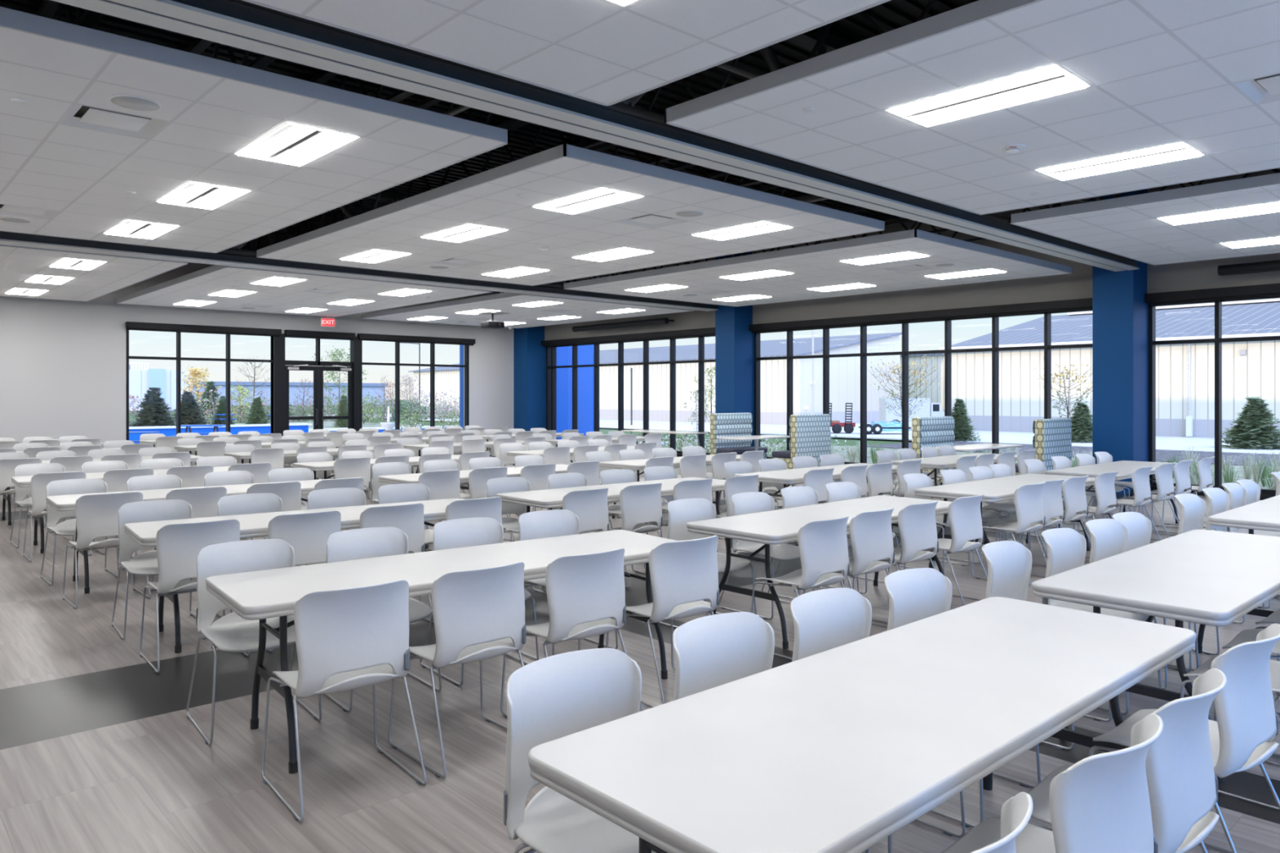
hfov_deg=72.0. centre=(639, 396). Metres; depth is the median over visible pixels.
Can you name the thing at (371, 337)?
roller shade
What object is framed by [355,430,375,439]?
chair
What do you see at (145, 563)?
chair
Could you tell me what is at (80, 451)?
chair
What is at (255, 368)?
bare tree
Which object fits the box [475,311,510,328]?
projector
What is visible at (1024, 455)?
chair
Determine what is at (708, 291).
air diffuser
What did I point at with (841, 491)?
chair
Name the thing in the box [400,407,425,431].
flowering bush
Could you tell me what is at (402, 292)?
ceiling light
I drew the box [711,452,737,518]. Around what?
chair
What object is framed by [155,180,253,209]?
ceiling light
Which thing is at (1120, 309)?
wall column
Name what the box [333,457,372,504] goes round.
chair
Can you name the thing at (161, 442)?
chair
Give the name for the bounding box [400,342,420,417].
light pole
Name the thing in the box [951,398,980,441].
spruce tree
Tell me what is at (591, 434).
chair
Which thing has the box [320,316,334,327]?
exit sign
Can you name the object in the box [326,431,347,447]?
chair
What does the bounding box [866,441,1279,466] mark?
mulch
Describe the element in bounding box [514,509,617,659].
chair
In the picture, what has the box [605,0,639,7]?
ceiling light
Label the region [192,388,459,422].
undergrowth
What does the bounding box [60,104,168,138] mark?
air diffuser
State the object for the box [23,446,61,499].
chair
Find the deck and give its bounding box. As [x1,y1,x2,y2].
[0,0,977,250]
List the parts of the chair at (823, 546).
seat, backrest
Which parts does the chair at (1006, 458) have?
backrest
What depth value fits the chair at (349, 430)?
20.11 m
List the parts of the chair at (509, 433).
backrest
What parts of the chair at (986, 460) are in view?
backrest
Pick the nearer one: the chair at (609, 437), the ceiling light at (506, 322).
the chair at (609, 437)
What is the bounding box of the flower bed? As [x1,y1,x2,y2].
[585,429,846,455]
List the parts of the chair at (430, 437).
backrest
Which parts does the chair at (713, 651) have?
backrest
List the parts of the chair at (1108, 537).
backrest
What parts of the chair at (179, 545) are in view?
seat, backrest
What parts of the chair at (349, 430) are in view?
backrest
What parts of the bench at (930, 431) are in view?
backrest, panel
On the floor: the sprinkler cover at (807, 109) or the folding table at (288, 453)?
the folding table at (288, 453)
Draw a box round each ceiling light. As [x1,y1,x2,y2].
[4,288,48,295]
[23,274,75,284]
[48,257,107,270]
[102,218,181,239]
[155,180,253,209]
[172,299,216,306]
[208,289,257,297]
[232,120,361,166]
[250,276,307,286]
[284,307,326,313]
[326,298,373,305]
[339,248,412,262]
[378,288,432,296]
[407,315,447,320]
[419,223,510,242]
[455,309,500,314]
[482,266,548,277]
[504,321,527,325]
[511,300,562,306]
[531,186,645,213]
[537,315,581,319]
[571,247,655,262]
[596,308,644,314]
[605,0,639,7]
[625,284,688,292]
[689,220,795,240]
[711,294,773,302]
[717,269,795,280]
[807,283,875,291]
[839,251,930,265]
[884,62,1093,127]
[924,268,1006,279]
[1034,141,1206,180]
[1155,201,1279,225]
[1218,236,1279,248]
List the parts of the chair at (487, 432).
backrest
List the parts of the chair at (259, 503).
backrest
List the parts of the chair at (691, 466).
backrest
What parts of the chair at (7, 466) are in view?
seat, backrest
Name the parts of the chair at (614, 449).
backrest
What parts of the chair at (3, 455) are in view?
backrest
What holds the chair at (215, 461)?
on the floor
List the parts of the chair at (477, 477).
backrest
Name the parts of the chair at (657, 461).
backrest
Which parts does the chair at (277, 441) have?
backrest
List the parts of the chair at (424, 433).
backrest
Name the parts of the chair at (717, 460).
backrest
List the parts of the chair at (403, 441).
backrest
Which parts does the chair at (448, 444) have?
backrest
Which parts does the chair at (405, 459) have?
backrest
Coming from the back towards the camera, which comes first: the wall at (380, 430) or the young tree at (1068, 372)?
the wall at (380, 430)
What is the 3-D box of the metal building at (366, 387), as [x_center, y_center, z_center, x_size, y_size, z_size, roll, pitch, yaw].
[-76.330,-0.438,180.596,37.800,4.450,30.400,0,0,-42]
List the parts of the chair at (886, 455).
backrest, seat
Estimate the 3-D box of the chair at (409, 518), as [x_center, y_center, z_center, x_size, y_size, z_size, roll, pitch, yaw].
[-1.786,1.164,6.178,0.512,0.846,0.527,0,0,-39]
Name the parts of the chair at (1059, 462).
backrest, seat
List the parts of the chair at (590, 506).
backrest, seat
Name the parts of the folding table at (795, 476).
leg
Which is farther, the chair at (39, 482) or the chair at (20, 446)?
the chair at (20, 446)
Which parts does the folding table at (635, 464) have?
leg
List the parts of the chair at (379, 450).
backrest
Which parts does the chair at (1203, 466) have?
seat, backrest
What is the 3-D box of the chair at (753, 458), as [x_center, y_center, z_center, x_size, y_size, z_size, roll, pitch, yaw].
[1.442,1.164,12.103,0.512,0.846,0.527,0,0,-42]
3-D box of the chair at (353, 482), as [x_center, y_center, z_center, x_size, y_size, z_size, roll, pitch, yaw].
[-2.813,1.164,8.103,0.512,0.846,0.527,0,0,-42]
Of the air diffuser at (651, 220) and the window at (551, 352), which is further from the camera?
the window at (551, 352)
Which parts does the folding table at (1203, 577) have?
leg, leg, leg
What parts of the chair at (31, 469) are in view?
seat, backrest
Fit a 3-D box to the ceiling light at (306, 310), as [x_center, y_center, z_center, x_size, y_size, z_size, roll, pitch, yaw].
[-7.896,-2.084,20.822,0.586,0.132,1.195,0,0,-42]
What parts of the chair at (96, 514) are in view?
seat, backrest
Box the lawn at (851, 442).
[128,400,911,446]
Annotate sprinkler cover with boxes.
[11,97,26,103]
[125,191,135,193]
[516,194,524,197]
[802,107,814,112]
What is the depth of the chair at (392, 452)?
12.37 m
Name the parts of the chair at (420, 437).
backrest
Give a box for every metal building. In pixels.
[128,362,192,411]
[192,381,387,405]
[408,332,902,424]
[900,353,944,412]
[938,297,1279,439]
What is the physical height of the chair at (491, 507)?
0.846 m
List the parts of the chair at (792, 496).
backrest, seat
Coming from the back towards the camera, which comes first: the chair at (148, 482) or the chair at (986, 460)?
the chair at (986, 460)
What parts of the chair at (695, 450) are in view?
backrest, seat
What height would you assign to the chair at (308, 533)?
0.846 m
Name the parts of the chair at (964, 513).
seat, backrest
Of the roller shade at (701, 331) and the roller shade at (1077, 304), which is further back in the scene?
the roller shade at (701, 331)
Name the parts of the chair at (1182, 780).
seat, backrest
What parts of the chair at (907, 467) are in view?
seat, backrest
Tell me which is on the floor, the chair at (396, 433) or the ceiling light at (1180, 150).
the chair at (396, 433)
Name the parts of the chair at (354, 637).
seat, backrest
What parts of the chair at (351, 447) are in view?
backrest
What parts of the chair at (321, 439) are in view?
backrest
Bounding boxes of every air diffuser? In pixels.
[0,204,59,218]
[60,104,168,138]
[240,303,275,307]
[306,288,342,293]
[433,258,485,266]
[471,317,502,319]
[539,308,572,311]
[616,214,686,227]
[693,289,733,294]
[884,265,933,271]
[1234,75,1279,103]
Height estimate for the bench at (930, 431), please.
1.215 m
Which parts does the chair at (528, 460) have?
backrest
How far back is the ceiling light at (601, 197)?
9.30 m
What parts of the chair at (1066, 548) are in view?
backrest, seat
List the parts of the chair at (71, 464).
backrest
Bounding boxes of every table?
[1,454,203,525]
[11,466,230,553]
[16,448,120,453]
[45,479,324,593]
[124,497,464,653]
[128,431,159,444]
[139,440,155,447]
[171,424,225,436]
[173,440,317,479]
[205,529,677,773]
[212,413,236,424]
[223,446,373,491]
[293,454,468,489]
[344,435,460,454]
[377,464,568,551]
[403,440,524,473]
[480,432,583,457]
[496,477,727,550]
[506,445,636,474]
[528,596,1195,852]
[545,435,644,462]
[599,454,764,524]
[621,429,707,446]
[686,495,951,648]
[716,435,789,451]
[734,462,897,546]
[889,453,1017,500]
[914,473,1095,568]
[935,443,1022,453]
[1031,529,1279,782]
[1045,460,1178,528]
[1208,494,1279,534]
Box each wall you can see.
[0,262,513,447]
[128,425,308,440]
[329,427,445,432]
[459,344,463,430]
[544,168,1279,500]
[556,344,593,439]
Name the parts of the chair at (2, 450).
backrest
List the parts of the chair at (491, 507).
backrest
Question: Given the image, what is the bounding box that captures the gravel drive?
[305,413,1279,454]
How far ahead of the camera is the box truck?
44.51 m
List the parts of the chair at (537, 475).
backrest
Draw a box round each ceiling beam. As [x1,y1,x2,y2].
[0,231,718,311]
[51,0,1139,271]
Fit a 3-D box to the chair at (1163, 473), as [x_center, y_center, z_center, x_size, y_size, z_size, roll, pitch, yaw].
[5.773,1.164,9.944,0.512,0.846,0.527,0,0,-42]
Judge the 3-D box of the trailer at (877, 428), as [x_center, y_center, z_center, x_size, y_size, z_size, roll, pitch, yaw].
[11.072,1.410,39.971,2.186,0.613,1.220,0,0,0]
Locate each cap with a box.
[128,422,311,429]
[310,425,457,431]
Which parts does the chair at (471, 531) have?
backrest, seat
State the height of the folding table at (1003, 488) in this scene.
0.738 m
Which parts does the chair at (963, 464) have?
backrest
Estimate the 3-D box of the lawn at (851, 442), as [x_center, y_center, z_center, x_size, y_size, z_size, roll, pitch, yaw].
[-37.306,1.862,114.927,600.000,0.050,620.000,0,0,-42]
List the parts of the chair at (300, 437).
backrest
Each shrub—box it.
[346,393,383,423]
[391,398,428,422]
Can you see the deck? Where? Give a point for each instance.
(891, 15)
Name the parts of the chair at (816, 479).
backrest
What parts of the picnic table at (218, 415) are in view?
leg frame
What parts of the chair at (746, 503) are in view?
backrest, seat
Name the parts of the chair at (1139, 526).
backrest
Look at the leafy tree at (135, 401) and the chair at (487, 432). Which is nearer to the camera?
the chair at (487, 432)
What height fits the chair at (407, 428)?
0.846 m
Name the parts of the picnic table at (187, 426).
leg frame, leg frame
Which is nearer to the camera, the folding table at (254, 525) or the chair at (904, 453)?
the folding table at (254, 525)
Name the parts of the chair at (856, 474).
backrest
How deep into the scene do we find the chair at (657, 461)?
10.71 m
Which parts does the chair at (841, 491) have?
backrest, seat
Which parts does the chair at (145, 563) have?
seat, backrest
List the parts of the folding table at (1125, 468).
leg, leg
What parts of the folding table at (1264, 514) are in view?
leg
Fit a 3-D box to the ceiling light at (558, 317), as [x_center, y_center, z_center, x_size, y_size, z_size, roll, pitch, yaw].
[-2.103,-2.084,22.813,0.586,0.132,1.195,0,0,-42]
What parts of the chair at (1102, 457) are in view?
backrest, seat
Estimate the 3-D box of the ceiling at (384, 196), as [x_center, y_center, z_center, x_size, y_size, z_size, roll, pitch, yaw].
[-4.855,-2.846,14.909,18.950,1.373,0.200,0,0,-42]
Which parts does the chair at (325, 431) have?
backrest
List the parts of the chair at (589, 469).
backrest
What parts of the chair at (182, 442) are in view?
backrest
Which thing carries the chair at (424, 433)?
on the floor
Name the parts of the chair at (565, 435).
backrest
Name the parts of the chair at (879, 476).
seat, backrest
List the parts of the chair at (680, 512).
backrest, seat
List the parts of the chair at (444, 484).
backrest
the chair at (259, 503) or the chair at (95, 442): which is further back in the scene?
the chair at (95, 442)
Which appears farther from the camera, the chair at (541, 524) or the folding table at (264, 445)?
the folding table at (264, 445)
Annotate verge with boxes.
[206,421,1278,488]
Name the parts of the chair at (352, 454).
backrest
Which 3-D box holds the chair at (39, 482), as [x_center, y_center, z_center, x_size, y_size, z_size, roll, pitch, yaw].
[-5.794,1.164,8.755,0.512,0.846,0.527,0,0,-42]
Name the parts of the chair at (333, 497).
backrest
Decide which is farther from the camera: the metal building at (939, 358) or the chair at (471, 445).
the metal building at (939, 358)
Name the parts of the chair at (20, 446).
backrest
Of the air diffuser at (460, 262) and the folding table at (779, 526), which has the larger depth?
the air diffuser at (460, 262)
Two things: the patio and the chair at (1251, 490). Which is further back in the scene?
the patio
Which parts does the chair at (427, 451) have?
backrest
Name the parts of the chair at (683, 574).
seat, backrest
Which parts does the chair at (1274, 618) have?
seat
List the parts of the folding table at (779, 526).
leg, leg, leg, leg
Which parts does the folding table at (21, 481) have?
leg, leg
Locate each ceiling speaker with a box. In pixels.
[0,217,31,222]
[107,94,161,111]
[240,306,255,308]
[428,265,449,268]
[675,210,703,217]
[681,293,697,296]
[933,262,955,266]
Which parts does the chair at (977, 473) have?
backrest, seat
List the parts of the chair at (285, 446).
seat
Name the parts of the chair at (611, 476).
seat, backrest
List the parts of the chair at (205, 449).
backrest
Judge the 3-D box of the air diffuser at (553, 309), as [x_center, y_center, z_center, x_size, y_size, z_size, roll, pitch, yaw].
[-1.974,-2.095,20.866,0.586,0.130,0.586,0,0,-42]
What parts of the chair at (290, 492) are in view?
backrest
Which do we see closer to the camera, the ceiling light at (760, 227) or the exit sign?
the ceiling light at (760, 227)
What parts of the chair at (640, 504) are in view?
seat, backrest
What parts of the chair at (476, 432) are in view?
backrest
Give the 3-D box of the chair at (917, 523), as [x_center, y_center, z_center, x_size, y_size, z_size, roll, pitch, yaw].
[1.877,1.164,6.321,0.512,0.846,0.527,0,0,-42]
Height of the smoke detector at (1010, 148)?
0.050 m
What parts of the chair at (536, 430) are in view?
backrest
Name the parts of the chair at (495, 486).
backrest, seat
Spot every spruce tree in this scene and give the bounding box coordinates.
[128,387,176,426]
[169,390,209,426]
[198,380,220,417]
[209,395,236,424]
[242,396,270,424]
[331,394,347,427]
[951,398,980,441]
[1069,402,1092,443]
[1213,396,1279,449]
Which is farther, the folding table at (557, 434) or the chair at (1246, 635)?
the folding table at (557, 434)
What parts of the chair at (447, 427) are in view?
backrest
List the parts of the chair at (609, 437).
backrest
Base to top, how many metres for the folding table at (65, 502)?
0.738 m
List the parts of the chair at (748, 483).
seat, backrest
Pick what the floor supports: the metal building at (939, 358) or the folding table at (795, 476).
the folding table at (795, 476)
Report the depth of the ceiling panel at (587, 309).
21.14 m
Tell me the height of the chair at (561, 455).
0.846 m
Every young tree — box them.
[683,390,706,445]
[693,365,715,421]
[866,355,942,417]
[1034,364,1092,417]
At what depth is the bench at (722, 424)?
19.23 m
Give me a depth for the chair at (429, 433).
18.70 m
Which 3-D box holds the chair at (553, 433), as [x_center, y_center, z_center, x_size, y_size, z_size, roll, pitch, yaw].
[-2.091,1.164,19.215,0.512,0.846,0.527,0,0,-42]
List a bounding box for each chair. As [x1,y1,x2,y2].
[0,437,15,440]
[0,440,20,448]
[0,448,19,506]
[0,452,33,518]
[0,457,45,527]
[9,462,73,548]
[10,443,48,500]
[22,436,53,443]
[22,471,91,562]
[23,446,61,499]
[28,440,60,448]
[35,450,76,460]
[40,478,119,586]
[43,455,93,523]
[58,435,87,442]
[60,441,93,449]
[62,491,151,608]
[67,445,102,456]
[71,438,101,445]
[81,460,128,473]
[87,448,125,458]
[93,467,154,555]
[101,453,141,469]
[102,440,134,448]
[111,499,195,639]
[120,443,153,453]
[120,475,182,576]
[137,447,173,456]
[139,433,165,447]
[139,457,183,470]
[139,519,249,673]
[151,452,191,466]
[151,486,226,596]
[155,435,182,452]
[166,465,213,488]
[176,432,200,438]
[177,438,204,465]
[186,538,321,745]
[191,440,226,466]
[194,435,219,441]
[195,456,236,466]
[204,471,253,539]
[208,431,231,437]
[213,436,239,444]
[216,493,299,617]
[224,444,255,463]
[227,462,271,483]
[228,434,252,440]
[233,440,261,448]
[237,431,260,436]
[246,481,301,540]
[248,435,274,448]
[250,448,284,469]
[259,433,281,439]
[261,579,426,822]
[263,467,314,539]
[267,510,341,652]
[271,439,297,466]
[271,442,300,468]
[281,435,306,465]
[283,430,304,435]
[296,446,327,479]
[296,477,364,566]
[297,452,332,479]
[302,431,324,439]
[305,437,333,479]
[305,488,366,565]
[307,441,335,479]
[309,429,337,457]
[324,527,441,711]
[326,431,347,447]
[331,444,371,499]
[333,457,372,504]
[334,428,355,459]
[342,433,364,445]
[342,450,374,503]
[345,440,371,446]
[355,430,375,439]
[359,427,378,432]
[360,502,433,622]
[364,455,408,502]
[365,443,401,497]
[367,435,391,446]
[371,462,411,504]
[373,432,394,438]
[377,483,433,551]
[382,429,401,438]
[383,448,414,474]
[388,561,525,778]
[396,437,420,473]
[399,431,419,470]
[400,434,422,472]
[403,426,421,431]
[413,428,439,466]
[417,433,449,473]
[417,440,453,473]
[417,469,460,521]
[418,453,451,473]
[418,496,502,601]
[419,517,538,685]
[421,447,464,493]
[422,459,470,522]
[425,426,442,431]
[426,431,454,453]
[431,436,453,442]
[443,428,461,435]
[446,426,462,452]
[453,432,474,454]
[458,439,484,489]
[458,451,489,484]
[462,430,489,450]
[462,435,491,457]
[465,425,480,430]
[467,427,484,435]
[468,457,502,493]
[468,466,515,541]
[484,429,512,466]
[484,431,515,466]
[486,476,530,542]
[490,434,511,465]
[491,426,507,431]
[493,437,515,466]
[499,442,525,467]
[500,547,643,718]
[503,463,555,541]
[503,648,655,852]
[505,428,524,466]
[508,454,545,516]
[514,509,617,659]
[515,431,533,440]
[524,436,545,450]
[528,441,552,450]
[530,427,554,447]
[532,433,552,444]
[532,487,608,593]
[538,430,556,447]
[543,446,569,465]
[546,472,612,528]
[557,440,580,464]
[561,429,578,439]
[562,432,581,462]
[566,460,599,531]
[568,435,588,445]
[573,444,598,462]
[586,431,604,438]
[586,451,613,505]
[587,439,609,447]
[592,435,612,476]
[595,482,662,588]
[600,469,662,537]
[604,443,627,469]
[605,535,719,707]
[608,431,625,444]
[617,434,636,446]
[619,449,665,511]
[634,442,656,458]
[644,432,662,448]
[644,466,677,513]
[644,478,718,568]
[645,456,673,524]
[652,447,681,511]
[658,497,756,627]
[662,454,706,520]
[672,612,868,852]
[681,445,724,504]
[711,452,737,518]
[715,474,758,553]
[718,461,778,541]
[718,492,813,619]
[719,450,764,511]
[751,515,849,659]
[758,458,786,500]
[768,486,858,599]
[776,467,834,510]
[790,587,965,852]
[791,456,817,486]
[803,507,894,627]
[817,464,867,546]
[819,453,844,482]
[825,481,899,593]
[849,462,899,537]
[852,500,951,623]
[875,449,903,496]
[878,459,921,533]
[884,568,1040,827]
[892,473,970,571]
[894,448,941,496]
[903,493,987,605]
[920,446,942,499]
[932,445,955,499]
[933,455,985,521]
[937,469,1004,563]
[941,713,1163,852]
[947,453,1003,520]
[968,466,1031,552]
[970,791,1033,852]
[971,481,1047,586]
[981,540,1111,750]
[982,463,1047,548]
[988,451,1016,516]
[995,478,1064,577]
[1014,459,1079,537]
[1017,449,1036,475]
[1022,475,1091,565]
[1027,668,1226,852]
[1040,528,1161,714]
[1045,456,1103,531]
[1055,470,1118,558]
[1075,453,1126,523]
[1085,518,1199,689]
[1087,451,1143,518]
[1088,623,1279,852]
[1094,465,1161,542]
[1111,511,1219,671]
[1119,462,1179,540]
[1138,459,1192,533]
[1162,456,1214,528]
[1174,493,1264,623]
[1180,654,1279,811]
[1201,487,1279,608]
[1221,482,1279,596]
[1222,628,1279,757]
[1235,479,1260,506]
[1254,608,1279,715]
[1271,471,1279,496]
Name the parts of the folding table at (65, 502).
leg, leg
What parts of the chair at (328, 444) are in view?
backrest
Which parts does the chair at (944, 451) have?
backrest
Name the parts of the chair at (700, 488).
seat, backrest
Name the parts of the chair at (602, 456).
backrest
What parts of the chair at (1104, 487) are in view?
seat, backrest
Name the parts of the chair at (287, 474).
backrest, seat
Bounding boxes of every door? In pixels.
[284,364,318,430]
[318,364,352,455]
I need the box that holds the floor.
[0,449,1279,852]
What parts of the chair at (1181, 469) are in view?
seat, backrest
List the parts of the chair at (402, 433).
backrest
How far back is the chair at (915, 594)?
3.73 m
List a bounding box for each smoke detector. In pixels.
[537,246,550,251]
[1000,142,1026,154]
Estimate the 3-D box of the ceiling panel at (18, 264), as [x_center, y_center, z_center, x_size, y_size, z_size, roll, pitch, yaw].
[-11.188,-2.078,14.509,4.917,0.104,7.355,0,0,-42]
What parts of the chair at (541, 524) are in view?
seat, backrest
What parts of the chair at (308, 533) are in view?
backrest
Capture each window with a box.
[125,328,273,439]
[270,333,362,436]
[362,342,469,430]
[546,335,715,454]
[754,309,1092,464]
[1148,296,1279,494]
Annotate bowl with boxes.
[380,422,395,430]
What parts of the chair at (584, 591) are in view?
seat, backrest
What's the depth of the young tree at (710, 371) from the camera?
30.99 m
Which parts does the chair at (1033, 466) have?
backrest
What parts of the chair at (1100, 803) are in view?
seat, backrest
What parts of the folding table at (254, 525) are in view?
leg, leg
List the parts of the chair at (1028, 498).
seat, backrest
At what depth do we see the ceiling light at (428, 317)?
23.21 m
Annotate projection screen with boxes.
[572,317,674,332]
[1217,259,1279,275]
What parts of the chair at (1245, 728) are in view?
seat, backrest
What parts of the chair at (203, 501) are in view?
backrest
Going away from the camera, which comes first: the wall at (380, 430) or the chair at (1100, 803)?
the chair at (1100, 803)
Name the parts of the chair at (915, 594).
backrest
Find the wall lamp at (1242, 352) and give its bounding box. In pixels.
[1240,349,1246,355]
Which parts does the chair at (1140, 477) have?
seat, backrest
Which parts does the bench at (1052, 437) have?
backrest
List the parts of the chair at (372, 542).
backrest, seat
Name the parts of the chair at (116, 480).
backrest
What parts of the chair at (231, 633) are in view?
backrest, seat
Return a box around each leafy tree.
[128,394,142,422]
[175,365,221,403]
[222,383,256,422]
[378,380,406,417]
[392,373,426,407]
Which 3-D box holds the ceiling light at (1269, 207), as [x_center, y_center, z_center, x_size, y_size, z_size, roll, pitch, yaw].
[6.492,-2.084,9.796,0.586,0.132,1.195,0,0,-42]
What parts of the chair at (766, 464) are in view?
seat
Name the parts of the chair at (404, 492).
backrest, seat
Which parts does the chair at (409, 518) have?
backrest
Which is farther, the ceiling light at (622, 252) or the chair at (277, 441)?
the chair at (277, 441)
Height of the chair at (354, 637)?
0.846 m
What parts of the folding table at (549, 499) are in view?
leg, leg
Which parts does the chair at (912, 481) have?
backrest, seat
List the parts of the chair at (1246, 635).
seat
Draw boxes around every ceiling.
[0,191,710,304]
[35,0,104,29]
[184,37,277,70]
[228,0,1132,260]
[240,0,935,250]
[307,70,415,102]
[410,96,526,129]
[442,62,1092,203]
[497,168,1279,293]
[565,168,1279,283]
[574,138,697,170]
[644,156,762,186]
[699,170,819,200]
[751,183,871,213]
[834,201,914,225]
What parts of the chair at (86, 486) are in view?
seat, backrest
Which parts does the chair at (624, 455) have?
backrest, seat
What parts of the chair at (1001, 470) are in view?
backrest, seat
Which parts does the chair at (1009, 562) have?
backrest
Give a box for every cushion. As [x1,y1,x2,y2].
[716,446,767,454]
[772,450,791,458]
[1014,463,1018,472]
[1032,420,1035,459]
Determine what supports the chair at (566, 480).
on the floor
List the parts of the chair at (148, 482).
backrest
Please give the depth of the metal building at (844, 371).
58.26 m
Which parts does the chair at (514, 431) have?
backrest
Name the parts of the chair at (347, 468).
backrest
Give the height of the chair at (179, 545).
0.846 m
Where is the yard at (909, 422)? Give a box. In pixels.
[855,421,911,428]
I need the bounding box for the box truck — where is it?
[879,398,944,422]
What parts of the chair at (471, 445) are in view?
backrest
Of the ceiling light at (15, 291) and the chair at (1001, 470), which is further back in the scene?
the ceiling light at (15, 291)
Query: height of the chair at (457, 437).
0.846 m
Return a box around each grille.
[430,266,448,268]
[676,211,702,216]
[935,263,954,266]
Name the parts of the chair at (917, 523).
seat, backrest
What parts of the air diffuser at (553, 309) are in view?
frame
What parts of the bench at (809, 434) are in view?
panel, backrest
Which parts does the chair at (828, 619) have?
backrest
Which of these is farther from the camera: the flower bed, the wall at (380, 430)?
the wall at (380, 430)
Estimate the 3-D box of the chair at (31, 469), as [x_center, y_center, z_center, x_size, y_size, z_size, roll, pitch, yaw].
[-6.459,1.164,9.512,0.512,0.846,0.527,0,0,-43]
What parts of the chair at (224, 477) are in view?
backrest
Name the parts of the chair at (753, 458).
backrest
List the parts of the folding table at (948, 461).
leg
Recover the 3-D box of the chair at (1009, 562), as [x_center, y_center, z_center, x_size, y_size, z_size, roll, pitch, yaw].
[1.926,1.164,4.281,0.512,0.846,0.527,0,0,-44]
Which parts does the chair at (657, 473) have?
seat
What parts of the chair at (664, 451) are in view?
backrest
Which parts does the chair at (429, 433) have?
backrest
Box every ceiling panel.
[0,6,509,253]
[0,244,188,302]
[116,264,493,316]
[242,0,890,106]
[256,143,885,285]
[360,292,694,328]
[563,229,1072,306]
[664,0,1279,214]
[1008,173,1279,265]
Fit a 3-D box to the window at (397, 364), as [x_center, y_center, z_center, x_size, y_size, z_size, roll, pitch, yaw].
[-6.348,-0.023,24.924,3.380,3.120,0.160,0,0,-42]
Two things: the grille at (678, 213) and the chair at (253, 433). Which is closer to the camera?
the grille at (678, 213)
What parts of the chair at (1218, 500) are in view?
backrest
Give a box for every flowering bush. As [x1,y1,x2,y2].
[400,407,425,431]
[435,410,459,431]
[454,417,459,426]
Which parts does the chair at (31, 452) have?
backrest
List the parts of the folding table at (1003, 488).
leg, leg, leg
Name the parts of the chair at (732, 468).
backrest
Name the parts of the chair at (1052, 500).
seat, backrest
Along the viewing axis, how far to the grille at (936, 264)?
13.56 m
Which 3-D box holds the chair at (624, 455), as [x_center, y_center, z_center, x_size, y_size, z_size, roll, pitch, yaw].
[-0.017,1.164,12.040,0.512,0.846,0.527,0,0,-40]
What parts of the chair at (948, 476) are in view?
backrest, seat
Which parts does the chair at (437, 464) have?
backrest, seat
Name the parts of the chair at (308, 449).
backrest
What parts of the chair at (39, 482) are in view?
seat, backrest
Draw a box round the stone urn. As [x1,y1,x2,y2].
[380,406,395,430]
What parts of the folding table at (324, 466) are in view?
leg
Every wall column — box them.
[513,325,546,431]
[715,251,754,446]
[1092,188,1148,494]
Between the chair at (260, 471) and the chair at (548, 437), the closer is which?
the chair at (260, 471)
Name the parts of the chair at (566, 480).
backrest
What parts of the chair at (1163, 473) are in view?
seat, backrest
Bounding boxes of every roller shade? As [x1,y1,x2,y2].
[125,321,281,337]
[284,329,355,340]
[357,333,475,345]
[541,327,715,346]
[748,297,1092,332]
[1145,283,1279,305]
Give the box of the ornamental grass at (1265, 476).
[762,441,1279,489]
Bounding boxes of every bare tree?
[235,356,270,398]
[290,378,313,421]
[374,373,393,422]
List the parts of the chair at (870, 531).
seat, backrest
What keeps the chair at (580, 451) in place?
on the floor
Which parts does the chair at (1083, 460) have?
backrest, seat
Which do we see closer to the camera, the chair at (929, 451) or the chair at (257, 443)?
the chair at (929, 451)
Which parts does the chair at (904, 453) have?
backrest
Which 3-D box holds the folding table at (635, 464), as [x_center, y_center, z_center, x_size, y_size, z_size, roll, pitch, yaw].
[0.612,1.219,11.885,2.440,0.738,0.770,0,0,-42]
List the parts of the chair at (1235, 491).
backrest, seat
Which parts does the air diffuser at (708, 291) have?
frame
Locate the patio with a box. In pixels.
[308,426,670,456]
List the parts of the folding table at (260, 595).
leg, leg, leg, leg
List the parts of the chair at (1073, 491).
seat, backrest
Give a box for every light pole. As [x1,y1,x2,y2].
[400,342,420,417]
[631,368,632,425]
[812,329,813,414]
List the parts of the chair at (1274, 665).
seat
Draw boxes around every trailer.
[829,403,855,433]
[858,420,911,434]
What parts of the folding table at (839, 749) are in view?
leg, leg, leg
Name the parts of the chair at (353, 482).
backrest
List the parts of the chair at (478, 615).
seat, backrest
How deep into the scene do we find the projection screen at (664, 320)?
23.46 m
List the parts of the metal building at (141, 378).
entrance panel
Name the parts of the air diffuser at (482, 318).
frame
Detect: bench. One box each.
[710,412,767,458]
[772,413,830,469]
[911,416,975,484]
[1014,417,1071,475]
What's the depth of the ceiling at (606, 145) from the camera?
10.72 m
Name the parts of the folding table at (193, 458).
leg, leg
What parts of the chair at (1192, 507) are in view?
backrest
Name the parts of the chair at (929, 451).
backrest, seat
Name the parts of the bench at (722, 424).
backrest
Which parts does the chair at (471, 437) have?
backrest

